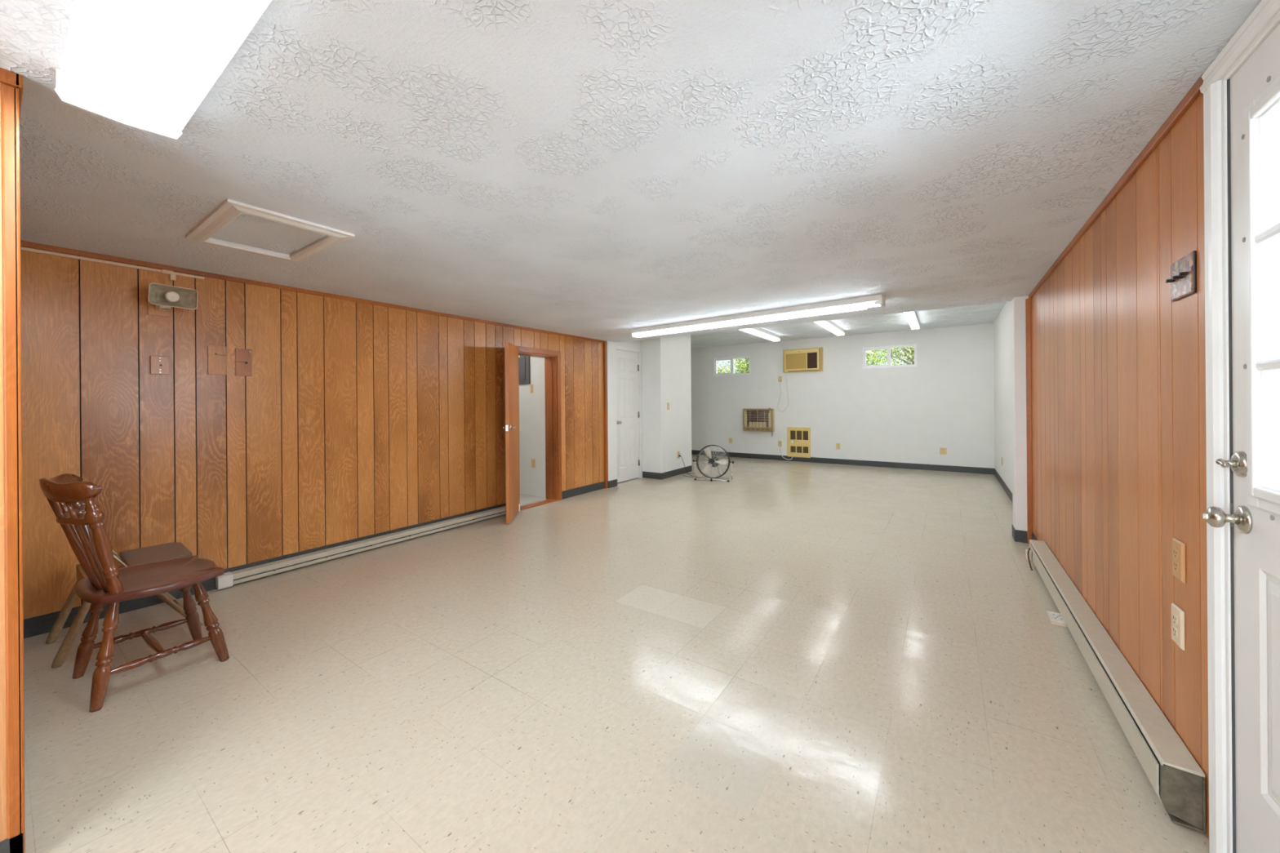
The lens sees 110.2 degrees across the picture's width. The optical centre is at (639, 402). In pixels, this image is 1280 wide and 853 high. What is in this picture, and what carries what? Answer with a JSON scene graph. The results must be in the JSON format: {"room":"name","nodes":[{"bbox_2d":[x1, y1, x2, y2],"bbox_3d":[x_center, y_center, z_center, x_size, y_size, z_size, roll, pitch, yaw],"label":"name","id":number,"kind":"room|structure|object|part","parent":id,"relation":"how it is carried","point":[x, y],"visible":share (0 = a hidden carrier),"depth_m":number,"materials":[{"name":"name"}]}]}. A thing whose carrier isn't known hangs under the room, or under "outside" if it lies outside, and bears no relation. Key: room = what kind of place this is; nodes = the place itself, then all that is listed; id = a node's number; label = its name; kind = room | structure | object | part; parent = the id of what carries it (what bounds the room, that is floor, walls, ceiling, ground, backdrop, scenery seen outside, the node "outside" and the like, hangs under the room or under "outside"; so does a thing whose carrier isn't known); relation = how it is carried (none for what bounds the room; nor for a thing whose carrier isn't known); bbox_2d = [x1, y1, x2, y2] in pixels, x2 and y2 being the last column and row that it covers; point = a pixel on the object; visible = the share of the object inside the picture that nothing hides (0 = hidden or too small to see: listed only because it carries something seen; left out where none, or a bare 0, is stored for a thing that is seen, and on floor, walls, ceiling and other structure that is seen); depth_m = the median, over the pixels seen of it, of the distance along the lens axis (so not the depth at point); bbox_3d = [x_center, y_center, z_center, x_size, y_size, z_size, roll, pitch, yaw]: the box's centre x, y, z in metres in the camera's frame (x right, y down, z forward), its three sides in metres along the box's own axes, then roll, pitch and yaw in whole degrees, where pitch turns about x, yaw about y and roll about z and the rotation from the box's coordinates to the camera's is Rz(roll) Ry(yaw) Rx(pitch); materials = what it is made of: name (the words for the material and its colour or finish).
{"room":"empty basement room","nodes":[
{"label":"empty basement room","id":0,"kind":"room"},
{"bbox_2d":[0,82,12,841],"bbox_3d":[-2.567,0.195,-0.031,0.100,2.130,3.040,0,0,34],"label":"wall","id":1,"kind":"structure","parent":0,"point":[3,829],"depth_m":1.18,"materials":[{"name":"brown wood"}]},
{"bbox_2d":[0,67,22,119],"bbox_3d":[-3.353,-0.846,0.512,2.024,0.035,3.054,0,0,34],"label":"trim","id":2,"kind":"structure","parent":1,"relation":"attached to","point":[6,77],"depth_m":1.19,"materials":[{"name":"brown wood"}]},
{"bbox_2d":[0,83,25,852],"bbox_3d":[-1.676,0.206,1.194,0.030,2.095,0.028,0,0,34],"label":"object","id":3,"kind":"structure","parent":1,"relation":"attached to","point":[11,177],"depth_m":1.19,"materials":[{"name":"brown wood"}]},
{"bbox_2d":[20,246,604,619],"bbox_3d":[-1.994,0.191,4.462,0.218,2.130,5.015,0,0,34],"label":"wall","id":4,"kind":"structure","parent":0,"point":[352,420],"depth_m":3.19,"materials":[{"name":"brown wood"}]},
{"bbox_2d":[20,246,204,280],"bbox_3d":[-3.105,-0.807,2.678,0.017,0.057,0.720,0,0,34],"label":"cable raceway","id":5,"kind":"object","parent":4,"relation":"attached to","point":[173,274],"visible":0.88,"depth_m":2.66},
{"bbox_2d":[147,296,169,316],"bbox_3d":[-3.021,-0.599,2.802,0.014,0.110,0.092,0,0,34],"label":"board","id":6,"kind":"object","parent":4,"relation":"attached to","point":[152,310],"visible":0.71,"depth_m":2.79,"materials":[{"name":"brown wood"}]},
{"bbox_2d":[147,282,197,311],"bbox_3d":[-2.914,-0.654,2.771,0.214,0.156,0.216,0,0,34],"label":"speaker","id":7,"kind":"object","parent":4,"relation":"attached to","point":[165,297],"visible":1,"depth_m":2.75},
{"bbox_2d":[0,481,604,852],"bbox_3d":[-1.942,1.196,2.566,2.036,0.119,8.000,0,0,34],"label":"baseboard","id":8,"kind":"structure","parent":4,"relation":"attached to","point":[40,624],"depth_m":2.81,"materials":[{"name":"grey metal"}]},
{"bbox_2d":[20,240,605,342],"bbox_3d":[-1.921,-0.860,4.406,0.014,0.030,5.015,0,0,34],"label":"trim","id":9,"kind":"structure","parent":4,"relation":"attached to","point":[23,243],"depth_m":3.16,"materials":[{"name":"brown wood"}]},
{"bbox_2d":[215,503,519,590],"bbox_3d":[-2.113,1.204,4.046,0.065,0.086,2.555,0,0,34],"label":"baseboard heater","id":10,"kind":"object","parent":4,"relation":"attached to","point":[229,579],"visible":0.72,"depth_m":3.60,"materials":[{"name":"metal"}]},
{"bbox_2d":[502,341,519,523],"bbox_3d":[-1.381,0.310,4.839,0.124,1.858,0.572,0,0,-5],"label":"door","id":11,"kind":"structure","parent":4,"relation":"in","point":[511,352],"depth_m":4.71,"materials":[{"name":"brown wood"}]},
{"bbox_2d":[514,345,561,502],"bbox_3d":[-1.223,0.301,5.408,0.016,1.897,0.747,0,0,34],"label":"trim","id":12,"kind":"structure","parent":4,"relation":"attached to","point":[526,349],"depth_m":5.67,"materials":[{"name":"brown wood"}]},
{"bbox_2d":[520,498,558,510],"bbox_3d":[-1.255,1.244,5.435,0.120,0.012,0.623,0,0,34],"label":"trim","id":13,"kind":"structure","parent":4,"relation":"attached to","point":[531,505],"depth_m":5.42,"materials":[{"name":"brown wood"}]},
{"bbox_2d":[603,342,608,488],"bbox_3d":[-0.497,0.194,6.448,0.035,2.100,0.045,0,0,34],"label":"trim","id":14,"kind":"structure","parent":4,"relation":"attached to","point":[605,353],"depth_m":6.43,"materials":[{"name":"brown wood"}]},
{"bbox_2d":[608,479,617,488],"bbox_3d":[-0.407,1.192,6.537,0.031,0.103,0.206,0,0,34],"label":"baseboard","id":15,"kind":"structure","parent":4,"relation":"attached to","point":[612,483],"depth_m":6.52,"materials":[{"name":"black rubber"}]},
{"bbox_2d":[519,356,546,497],"bbox_3d":[-2.478,0.109,5.646,1.920,2.300,1.900,0,0,34],"label":"wall","id":16,"kind":"structure","parent":0,"point":[531,406],"depth_m":5.96,"materials":[{"name":"paint"}]},
{"bbox_2d":[518,355,529,384],"bbox_3d":[-1.630,-0.452,6.074,0.360,0.420,0.028,0,0,34],"label":"electrical panel","id":17,"kind":"object","parent":16,"relation":"attached to","point":[523,361],"visible":0.47,"depth_m":6.01,"materials":[{"name":"grey metal"}]},
{"bbox_3d":[-1.636,-0.452,6.066,0.220,0.310,0.008,0,0,34],"label":"door","id":18,"kind":"part","parent":17,"relation":"part of","materials":[{"name":"grey metal"}]},
{"bbox_2d":[529,384,533,393],"bbox_3d":[-1.452,-0.179,5.963,0.055,0.115,0.012,0,0,34],"label":"light switch","id":19,"kind":"object","parent":16,"relation":"attached to","point":[531,385],"visible":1,"depth_m":5.96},
{"bbox_2d":[531,458,534,467],"bbox_3d":[-1.427,0.816,5.953,0.072,0.115,0.009,0,0,34],"label":"wall outlet","id":20,"kind":"object","parent":16,"relation":"attached to","point":[532,460],"visible":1,"depth_m":5.95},
{"bbox_2d":[605,341,617,480],"bbox_3d":[-0.506,0.179,6.603,0.245,2.130,0.200,0,0,34],"label":"wall","id":21,"kind":"structure","parent":0,"point":[611,346],"depth_m":6.53,"materials":[{"name":"paint"}]},
{"bbox_2d":[23,454,1208,852],"bbox_3d":[-0.321,1.303,4.110,7.200,0.120,12.800,0,0,34],"label":"floor","id":22,"kind":"structure","parent":0,"point":[780,656],"depth_m":1.87,"materials":[{"name":"tile"}]},
{"bbox_2d":[45,542,202,668],"bbox_3d":[-2.785,0.987,2.424,0.463,0.563,0.517,0,0,34],"label":"folding stool","id":23,"kind":"object","parent":22,"relation":"on","point":[168,550],"visible":0.57,"depth_m":2.38,"materials":[{"name":"brown wood"}]},
{"bbox_3d":[-3.046,1.072,2.384,0.163,0.394,0.037,0,0,-36],"label":"leg","id":24,"kind":"part","parent":23,"relation":"part of","materials":[{"name":"brown wood"}]},
{"bbox_3d":[-2.729,1.069,2.166,0.163,0.394,0.037,0,0,-36],"label":"leg","id":25,"kind":"part","parent":23,"relation":"part of","materials":[{"name":"brown wood"}]},
{"bbox_3d":[-2.656,0.788,2.263,0.006,0.168,0.110,0,0,34],"label":"rod","id":26,"kind":"part","parent":23,"relation":"part of","materials":[{"name":"brown wood"}]},
{"bbox_3d":[-2.873,1.063,2.623,0.026,0.412,0.288,0,0,34],"label":"leg","id":27,"kind":"part","parent":23,"relation":"part of","materials":[{"name":"brown wood"}]},
{"bbox_3d":[-2.555,1.060,2.405,0.026,0.412,0.288,0,0,34],"label":"leg","id":28,"kind":"part","parent":23,"relation":"part of","materials":[{"name":"brown wood"}]},
{"bbox_2d":[39,473,229,711],"bbox_3d":[-2.318,0.787,2.064,0.501,0.950,0.544,0,0,34],"label":"wooden chair","id":29,"kind":"object","parent":22,"relation":"on","point":[81,520],"visible":1,"depth_m":1.96,"materials":[{"name":"brown wood"}]},
{"bbox_3d":[-2.440,0.361,1.905,0.452,0.096,0.148,0,0,34],"label":"crest rail","id":30,"kind":"part","parent":29,"relation":"part of","materials":[{"name":"brown wood"}]},
{"bbox_3d":[-2.427,0.494,1.917,0.400,0.026,0.097,0,0,34],"label":"rail","id":31,"kind":"part","parent":29,"relation":"part of","materials":[{"name":"brown wood"}]},
{"bbox_3d":[-2.551,0.611,2.061,0.119,0.443,0.057,0,0,-21],"label":"post","id":32,"kind":"part","parent":29,"relation":"part of","materials":[{"name":"brown wood"}]},
{"bbox_3d":[-2.533,1.050,2.058,0.128,0.427,0.049,0,0,-13],"label":"leg","id":33,"kind":"part","parent":29,"relation":"part of","materials":[{"name":"brown wood"}]},
{"bbox_3d":[-2.233,0.609,1.859,0.056,0.442,0.108,0,0,16],"label":"post","id":34,"kind":"part","parent":29,"relation":"part of","materials":[{"name":"brown wood"}]},
{"bbox_3d":[-2.236,1.048,1.867,0.049,0.426,0.124,0,0,-15],"label":"leg","id":35,"kind":"part","parent":29,"relation":"part of","materials":[{"name":"brown wood"}]},
{"bbox_3d":[-2.295,0.826,2.098,0.501,0.036,0.429,0,0,34],"label":"seat","id":36,"kind":"part","parent":29,"relation":"part of","materials":[{"name":"brown wood"}]},
{"bbox_3d":[-2.338,1.049,2.316,0.049,0.427,0.132,0,0,-7],"label":"leg","id":37,"kind":"part","parent":29,"relation":"part of","materials":[{"name":"brown wood"}]},
{"bbox_3d":[-2.068,1.047,2.150,0.135,0.427,0.049,0,0,-27],"label":"leg","id":38,"kind":"part","parent":29,"relation":"part of","materials":[{"name":"brown wood"}]},
{"bbox_2d":[678,455,719,477],"bbox_3d":[0.956,1.065,7.398,0.323,0.338,0.733,0,0,-40],"label":"power cord","id":39,"kind":"object","parent":22,"relation":"on","point":[678,455],"visible":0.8,"depth_m":7.48,"materials":[{"name":"black rubber"}]},
{"bbox_2d":[693,444,733,482],"bbox_3d":[1.158,0.954,7.082,0.654,0.555,0.306,0,0,21],"label":"floor fan","id":40,"kind":"object","parent":22,"relation":"on","point":[713,461],"visible":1,"depth_m":7.06,"materials":[{"name":"metal"}]},
{"bbox_3d":[1.083,1.058,7.051,0.168,0.202,0.067,0,0,-15],"label":"blade","id":41,"kind":"part","parent":40,"relation":"part of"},
{"bbox_3d":[1.105,0.820,7.122,0.068,0.203,0.167,0,0,-34],"label":"blade","id":42,"kind":"part","parent":40,"relation":"part of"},
{"bbox_3d":[1.184,0.955,7.151,0.170,0.184,0.146,0,0,20],"label":"motor","id":43,"kind":"part","parent":40,"relation":"part of","materials":[{"name":"metal"}]},
{"bbox_3d":[1.278,0.937,7.018,0.201,0.087,0.090,0,0,20],"label":"blade","id":44,"kind":"part","parent":40,"relation":"part of","materials":[{"name":"silver metal"}]},
{"bbox_2d":[1046,610,1066,626],"bbox_3d":[2.322,1.208,2.488,0.071,0.028,0.126,0,0,34],"label":"outlet box","id":45,"kind":"object","parent":22,"relation":"on","point":[1056,619],"visible":0.75,"depth_m":2.46,"materials":[{"name":"white plastic"}]},
{"bbox_3d":[2.322,1.197,2.488,0.071,0.005,0.126,0,0,34],"label":"plate","id":46,"kind":"part","parent":45,"relation":"part of","materials":[{"name":"white plastic"}]},
{"bbox_2d":[615,339,640,418],"bbox_3d":[0.028,-0.008,7.476,0.140,2.495,1.845,0,0,34],"label":"wall","id":47,"kind":"structure","parent":0,"point":[636,344],"depth_m":7.12,"materials":[{"name":"paint"}]},
{"bbox_2d":[615,349,639,482],"bbox_3d":[-0.182,0.213,7.038,0.099,2.033,0.631,0,0,34],"label":"door","id":48,"kind":"structure","parent":47,"relation":"in","point":[628,415],"depth_m":7.04,"materials":[{"name":"paint"}]},
{"bbox_2d":[615,345,642,478],"bbox_3d":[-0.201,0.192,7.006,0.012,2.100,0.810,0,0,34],"label":"trim","id":49,"kind":"structure","parent":47,"relation":"attached to","point":[639,351],"depth_m":7.30,"materials":[{"name":"paint"}]},
{"bbox_2d":[0,0,1261,342],"bbox_3d":[-0.827,-1.141,1.812,5.200,0.515,8.460,0,0,34],"label":"ceiling","id":50,"kind":"structure","parent":0,"point":[602,170],"depth_m":1.55,"materials":[{"name":"white paint"}]},
{"bbox_2d":[54,0,271,139],"bbox_3d":[-0.963,-0.839,0.921,1.236,0.087,0.237,0,0,34],"label":"ceiling light","id":51,"kind":"object","parent":50,"relation":"attached to","point":[147,65],"visible":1,"depth_m":1.06,"materials":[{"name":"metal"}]},
{"bbox_2d":[185,199,355,262],"bbox_3d":[-1.940,-0.873,2.339,0.739,0.044,0.501,0,0,34],"label":"ceiling hatch","id":52,"kind":"object","parent":50,"relation":"attached to","point":[233,221],"visible":0.98,"depth_m":2.31,"materials":[{"name":"paint"}]},
{"bbox_3d":[-1.940,-0.887,2.339,0.625,0.016,0.387,0,0,34],"label":"hatch panel","id":53,"kind":"part","parent":52,"relation":"part of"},
{"bbox_2d":[631,294,884,337],"bbox_3d":[1.001,-0.853,4.659,2.754,0.090,0.145,0,0,39],"label":"ceiling light","id":54,"kind":"object","parent":50,"relation":"attached to","point":[850,304],"visible":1,"depth_m":4.38,"materials":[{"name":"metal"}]},
{"bbox_2d":[640,334,691,473],"bbox_3d":[0.471,-0.011,7.666,0.375,2.495,1.030,0,0,34],"label":"wall pier","id":55,"kind":"object","parent":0,"point":[666,377],"visible":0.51,"depth_m":7.32,"materials":[{"name":"paint"}]},
{"bbox_2d":[642,465,692,479],"bbox_3d":[0.481,1.185,7.662,0.381,0.103,1.036,0,0,34],"label":"baseboard","id":56,"kind":"object","parent":55,"relation":"attached to","point":[679,471],"visible":1,"depth_m":7.31,"materials":[{"name":"black rubber"}]},
{"bbox_2d":[690,323,995,468],"bbox_3d":[3.321,-0.033,9.208,6.445,2.495,0.200,0,0,34],"label":"wall","id":57,"kind":"structure","parent":0,"point":[906,414],"depth_m":8.46,"materials":[{"name":"paint"}]},
{"bbox_2d":[713,355,750,376],"bbox_3d":[2.067,-0.804,10.005,0.885,0.415,0.070,0,0,34],"label":"window","id":58,"kind":"structure","parent":57,"relation":"in","point":[731,358],"depth_m":9.99,"materials":[{"name":"white plastic"}]},
{"bbox_3d":[1.912,-0.802,10.110,0.432,0.335,0.052,0,0,34],"label":"sash","id":59,"kind":"part","parent":58,"relation":"part of","materials":[{"name":"white plastic"}]},
{"bbox_2d":[742,407,774,435],"bbox_3d":[2.533,0.420,9.545,0.650,0.603,0.137,0,0,34],"label":"heater","id":60,"kind":"object","parent":57,"relation":"attached to","point":[753,420],"visible":1,"depth_m":9.48,"materials":[{"name":"brown metal"}]},
{"bbox_2d":[777,376,782,382],"bbox_3d":[2.929,-0.483,9.347,0.074,0.118,0.009,0,0,34],"label":"wall outlet","id":61,"kind":"object","parent":57,"relation":"attached to","point":[779,377],"visible":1,"depth_m":9.34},
{"bbox_2d":[777,373,788,412],"bbox_3d":[2.975,-0.191,9.296,0.244,0.786,0.040,0,0,34],"label":"power cord","id":62,"kind":"object","parent":61,"relation":"attached to","point":[785,374],"visible":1,"depth_m":9.30,"materials":[{"name":"white plastic"}]},
{"bbox_2d":[777,440,782,446],"bbox_3d":[2.931,0.871,9.353,0.074,0.118,0.009,0,0,34],"label":"wall outlet","id":63,"kind":"object","parent":57,"relation":"attached to","point":[779,442],"visible":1,"depth_m":9.35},
{"bbox_2d":[786,426,810,457],"bbox_3d":[3.239,0.820,9.120,0.456,0.610,0.044,0,0,34],"label":"wall heater","id":64,"kind":"object","parent":57,"relation":"attached to","point":[798,438],"visible":1,"depth_m":9.12,"materials":[{"name":"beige metal"}]},
{"bbox_2d":[778,444,792,459],"bbox_3d":[3.022,1.035,9.256,0.290,0.311,0.038,0,0,39],"label":"power cord","id":65,"kind":"object","parent":64,"relation":"attached to","point":[779,444],"visible":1,"depth_m":9.29,"materials":[{"name":"grey plastic"}]},
{"bbox_2d":[790,445,795,452],"bbox_3d":[3.155,0.970,9.194,0.105,0.130,0.016,0,0,34],"label":"grille","id":66,"kind":"object","parent":64,"relation":"attached to","point":[793,448],"depth_m":9.19,"materials":[{"name":"brown metal"}]},
{"bbox_2d":[790,430,795,439],"bbox_3d":[3.153,0.678,9.194,0.105,0.185,0.016,0,0,34],"label":"grille","id":67,"kind":"object","parent":64,"relation":"attached to","point":[793,433],"depth_m":9.20,"materials":[{"name":"brown metal"}]},
{"bbox_2d":[796,446,801,453],"bbox_3d":[3.258,0.970,9.123,0.105,0.130,0.016,0,0,34],"label":"grille","id":68,"kind":"object","parent":64,"relation":"attached to","point":[798,448],"depth_m":9.13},
{"bbox_2d":[796,431,801,439],"bbox_3d":[3.256,0.677,9.123,0.105,0.185,0.016,0,0,34],"label":"grille","id":69,"kind":"object","parent":64,"relation":"attached to","point":[798,433],"depth_m":9.13,"materials":[{"name":"brown metal"}]},
{"bbox_2d":[802,431,808,439],"bbox_3d":[3.359,0.676,9.052,0.105,0.185,0.016,0,0,34],"label":"grille","id":70,"kind":"object","parent":64,"relation":"attached to","point":[805,433],"depth_m":9.06,"materials":[{"name":"brown metal"}]},
{"bbox_2d":[803,446,808,453],"bbox_3d":[3.361,0.969,9.052,0.105,0.130,0.016,0,0,34],"label":"grille","id":71,"kind":"object","parent":64,"relation":"attached to","point":[805,448],"depth_m":9.06,"materials":[{"name":"brown metal"}]},
{"bbox_2d":[782,346,822,373],"bbox_3d":[3.276,-0.851,9.034,0.784,0.472,0.130,0,0,34],"label":"air conditioner","id":72,"kind":"object","parent":57,"relation":"attached to","point":[800,360],"visible":1,"depth_m":8.99,"materials":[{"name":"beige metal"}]},
{"bbox_2d":[785,352,806,369],"bbox_3d":[3.162,-0.828,9.060,0.408,0.314,0.008,0,0,34],"label":"grille","id":73,"kind":"object","parent":72,"relation":"attached to","point":[793,361],"depth_m":9.05,"materials":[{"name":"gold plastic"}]},
{"bbox_2d":[835,443,839,448],"bbox_3d":[3.865,0.860,8.711,0.074,0.118,0.009,0,0,34],"label":"wall outlet","id":74,"kind":"object","parent":57,"relation":"attached to","point":[837,445],"visible":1,"depth_m":8.71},
{"bbox_2d":[691,449,994,474],"bbox_3d":[3.280,1.163,9.118,6.225,0.103,0.006,0,0,34],"label":"baseboard","id":75,"kind":"structure","parent":57,"relation":"attached to","point":[827,460],"depth_m":8.44,"materials":[{"name":"black rubber"}]},
{"bbox_2d":[862,343,916,368],"bbox_3d":[4.605,-0.838,8.261,0.885,0.405,0.070,0,0,34],"label":"window","id":76,"kind":"structure","parent":57,"relation":"in","point":[877,348],"depth_m":8.25,"materials":[{"name":"white plastic"}]},
{"bbox_3d":[4.451,-0.837,8.366,0.432,0.325,0.052,0,0,34],"label":"sash","id":77,"kind":"part","parent":76,"relation":"part of","materials":[{"name":"white plastic"}]},
{"bbox_2d":[939,447,946,454],"bbox_3d":[5.263,0.852,7.751,0.095,0.118,0.009,0,0,34],"label":"wall outlet","id":78,"kind":"object","parent":57,"relation":"attached to","point":[942,451],"visible":1,"depth_m":7.75,"materials":[{"name":"beige plastic"}]},
{"bbox_2d":[690,302,1006,348],"bbox_3d":[2.219,-1.347,7.483,6.800,0.150,4.340,0,0,34],"label":"ceiling","id":79,"kind":"structure","parent":0,"point":[986,313],"depth_m":7.51,"materials":[{"name":"white paint"}]},
{"bbox_2d":[739,327,780,341],"bbox_3d":[1.976,-1.221,7.675,0.138,0.098,2.464,0,0,34],"label":"ceiling light","id":80,"kind":"object","parent":79,"relation":"attached to","point":[757,331],"visible":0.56,"depth_m":7.92,"materials":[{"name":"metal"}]},
{"bbox_2d":[814,320,844,335],"bbox_3d":[2.924,-1.234,7.024,0.120,0.088,2.464,0,0,34],"label":"ceiling light","id":81,"kind":"object","parent":79,"relation":"attached to","point":[828,325],"visible":0.59,"depth_m":7.29,"materials":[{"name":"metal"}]},
{"bbox_2d":[903,311,919,329],"bbox_3d":[3.863,-1.241,6.378,0.120,0.088,2.464,0,0,34],"label":"ceiling light","id":82,"kind":"object","parent":79,"relation":"attached to","point":[911,317],"visible":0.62,"depth_m":6.62,"materials":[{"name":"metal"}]},
{"bbox_2d":[993,301,1012,493],"bbox_3d":[4.787,-0.045,5.723,0.120,2.495,4.345,0,0,34],"label":"wall","id":83,"kind":"structure","parent":0,"point":[1002,324],"depth_m":6.13,"materials":[{"name":"paint"}]},
{"bbox_2d":[994,468,1012,502],"bbox_3d":[4.678,1.152,5.661,0.006,0.103,4.109,0,0,34],"label":"baseboard","id":84,"kind":"structure","parent":83,"relation":"attached to","point":[1002,483],"depth_m":6.15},
{"bbox_2d":[1011,295,1028,531],"bbox_3d":[3.451,0.148,3.884,0.313,2.130,0.200,0,0,34],"label":"wall","id":85,"kind":"structure","parent":0,"point":[1018,304],"depth_m":3.87,"materials":[{"name":"paint"}]},
{"bbox_2d":[1025,298,1032,543],"bbox_3d":[3.334,0.164,3.826,0.033,2.100,0.028,0,0,34],"label":"trim","id":86,"kind":"structure","parent":85,"relation":"attached to","point":[1028,301],"depth_m":3.81,"materials":[{"name":"brown wood"}]},
{"bbox_2d":[1031,93,1208,839],"bbox_3d":[1.141,0.166,0.464,0.160,2.130,8.455,0,0,34],"label":"wall","id":87,"kind":"structure","parent":0,"point":[1118,366],"depth_m":1.69,"materials":[{"name":"brown wood"}]},
{"bbox_2d":[1012,524,1037,542],"bbox_3d":[3.199,1.163,3.690,0.116,0.103,0.815,0,0,34],"label":"baseboard","id":88,"kind":"structure","parent":87,"relation":"attached to","point":[1018,535],"depth_m":3.87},
{"bbox_2d":[1028,73,1203,298],"bbox_3d":[1.061,-0.882,0.513,0.014,0.032,8.055,0,0,34],"label":"trim","id":89,"kind":"structure","parent":87,"relation":"attached to","point":[1193,94],"depth_m":1.66,"materials":[{"name":"brown wood"}]},
{"bbox_2d":[1029,539,1205,833],"bbox_3d":[2.268,1.126,2.315,0.087,0.168,2.505,0,0,34],"label":"baseboard heater","id":90,"kind":"object","parent":87,"relation":"attached to","point":[1179,782],"visible":0.99,"depth_m":1.56,"materials":[{"name":"metal"}]},
{"bbox_2d":[1025,547,1032,570],"bbox_3d":[2.842,1.136,3.258,0.028,0.141,0.142,0,0,34],"label":"junction box","id":91,"kind":"object","parent":90,"relation":"attached to","point":[1028,552],"visible":1,"depth_m":3.26,"materials":[{"name":"white plastic"}]},
{"bbox_3d":[2.249,1.134,2.334,0.032,0.124,2.455,0,0,34],"label":"panel","id":92,"kind":"part","parent":90,"relation":"part of","materials":[{"name":"metal"}]},
{"bbox_3d":[2.272,1.132,2.301,0.064,0.156,2.485,0,0,34],"label":"panel","id":93,"kind":"part","parent":90,"relation":"part of","materials":[{"name":"grey metal"}]},
{"bbox_2d":[1171,603,1184,650],"bbox_3d":[1.684,0.702,1.401,0.011,0.118,0.074,0,0,34],"label":"wall outlet","id":94,"kind":"object","parent":87,"relation":"attached to","point":[1177,614],"visible":1,"depth_m":1.39,"materials":[{"name":"white plastic"}]},
{"bbox_2d":[1172,613,1177,625],"bbox_3d":[1.681,0.682,1.403,0.002,0.034,0.034,0,0,34],"label":"receptacle","id":95,"kind":"object","parent":94,"relation":"attached to","point":[1175,616],"depth_m":1.40,"materials":[{"name":"white plastic"}]},
{"bbox_2d":[1172,626,1177,637],"bbox_3d":[1.681,0.721,1.403,0.002,0.034,0.034,0,0,34],"label":"receptacle","id":96,"kind":"object","parent":94,"relation":"attached to","point":[1175,628],"depth_m":1.40,"materials":[{"name":"white plastic"}]},
{"bbox_2d":[1172,537,1185,583],"bbox_3d":[1.677,0.492,1.392,0.011,0.120,0.072,0,0,34],"label":"wall outlet","id":97,"kind":"object","parent":87,"relation":"attached to","point":[1178,547],"visible":1,"depth_m":1.38,"materials":[{"name":"beige plastic"}]},
{"bbox_2d":[1173,547,1178,559],"bbox_3d":[1.674,0.472,1.394,0.002,0.034,0.034,0,0,34],"label":"receptacle","id":98,"kind":"object","parent":97,"relation":"attached to","point":[1175,550],"depth_m":1.39,"materials":[{"name":"beige plastic"}]},
{"bbox_2d":[1173,560,1178,571],"bbox_3d":[1.674,0.511,1.394,0.002,0.034,0.034,0,0,34],"label":"receptacle","id":99,"kind":"object","parent":97,"relation":"attached to","point":[1175,562],"depth_m":1.39,"materials":[{"name":"beige plastic"}]},
{"bbox_2d":[1165,250,1196,302],"bbox_3d":[1.637,-0.378,1.358,0.026,0.121,0.155,0,0,34],"label":"light switch","id":100,"kind":"object","parent":87,"relation":"attached to","point":[1183,280],"visible":1,"depth_m":1.33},
{"bbox_2d":[1200,0,1279,852],"bbox_3d":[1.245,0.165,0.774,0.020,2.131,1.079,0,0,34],"label":"trim","id":101,"kind":"structure","parent":87,"relation":"attached to","point":[1265,11],"depth_m":1.17,"materials":[{"name":"paint"}]},
{"bbox_2d":[1201,23,1279,852],"bbox_3d":[1.251,0.196,0.773,0.118,2.037,0.912,0,0,34],"label":"door","id":102,"kind":"structure","parent":87,"relation":"in","point":[1253,92],"depth_m":1.04,"materials":[{"name":"paint"}]},
{"bbox_3d":[1.456,0.289,1.115,0.068,0.068,0.068,0,0,34],"label":"knob","id":103,"kind":"part","parent":102,"relation":"part of","materials":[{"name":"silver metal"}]},
{"bbox_3d":[1.522,0.288,1.137,0.024,0.060,0.008,0,0,34],"label":"latch plate","id":104,"kind":"part","parent":102,"relation":"part of","materials":[{"name":"silver metal"}]},
{"label":"outside","id":105,"kind":"structure","parent":0,"visible":0},
{"bbox_3d":[14.043,-0.145,20.440,44.000,0.550,30.400,0,0,34],"label":"ground","id":106,"kind":"structure","parent":105,"visible":0},
{"bbox_2d":[716,360,737,373],"bbox_3d":[2.377,-0.876,14.994,2.268,1.212,1.842,0,0,34],"label":"shrub","id":107,"kind":"object","parent":106,"relation":"on","point":[722,366],"visible":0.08,"depth_m":14.56,"materials":[{"name":"green plant"}]},
{"bbox_2d":[722,357,749,373],"bbox_3d":[3.261,-1.312,13.219,1.691,2.061,1.426,0,0,34],"label":"tree","id":108,"kind":"object","parent":106,"relation":"on","point":[744,366],"visible":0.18,"depth_m":13.09,"materials":[{"name":"green plant"}]},
{"bbox_2d":[866,347,911,365],"bbox_3d":[5.351,-1.357,11.483,2.491,2.118,2.016,0,0,-2],"label":"tree","id":109,"kind":"object","parent":106,"relation":"on","point":[872,354],"visible":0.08,"depth_m":11.12,"materials":[{"name":"green plant"}]},
{"bbox_2d":[868,346,914,365],"bbox_3d":[7.737,-1.462,12.502,1.983,2.292,2.327,0,0,-25],"label":"tree","id":110,"kind":"object","parent":106,"relation":"on","point":[911,352],"visible":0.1,"depth_m":12.55,"materials":[{"name":"green plant"}]}
]}

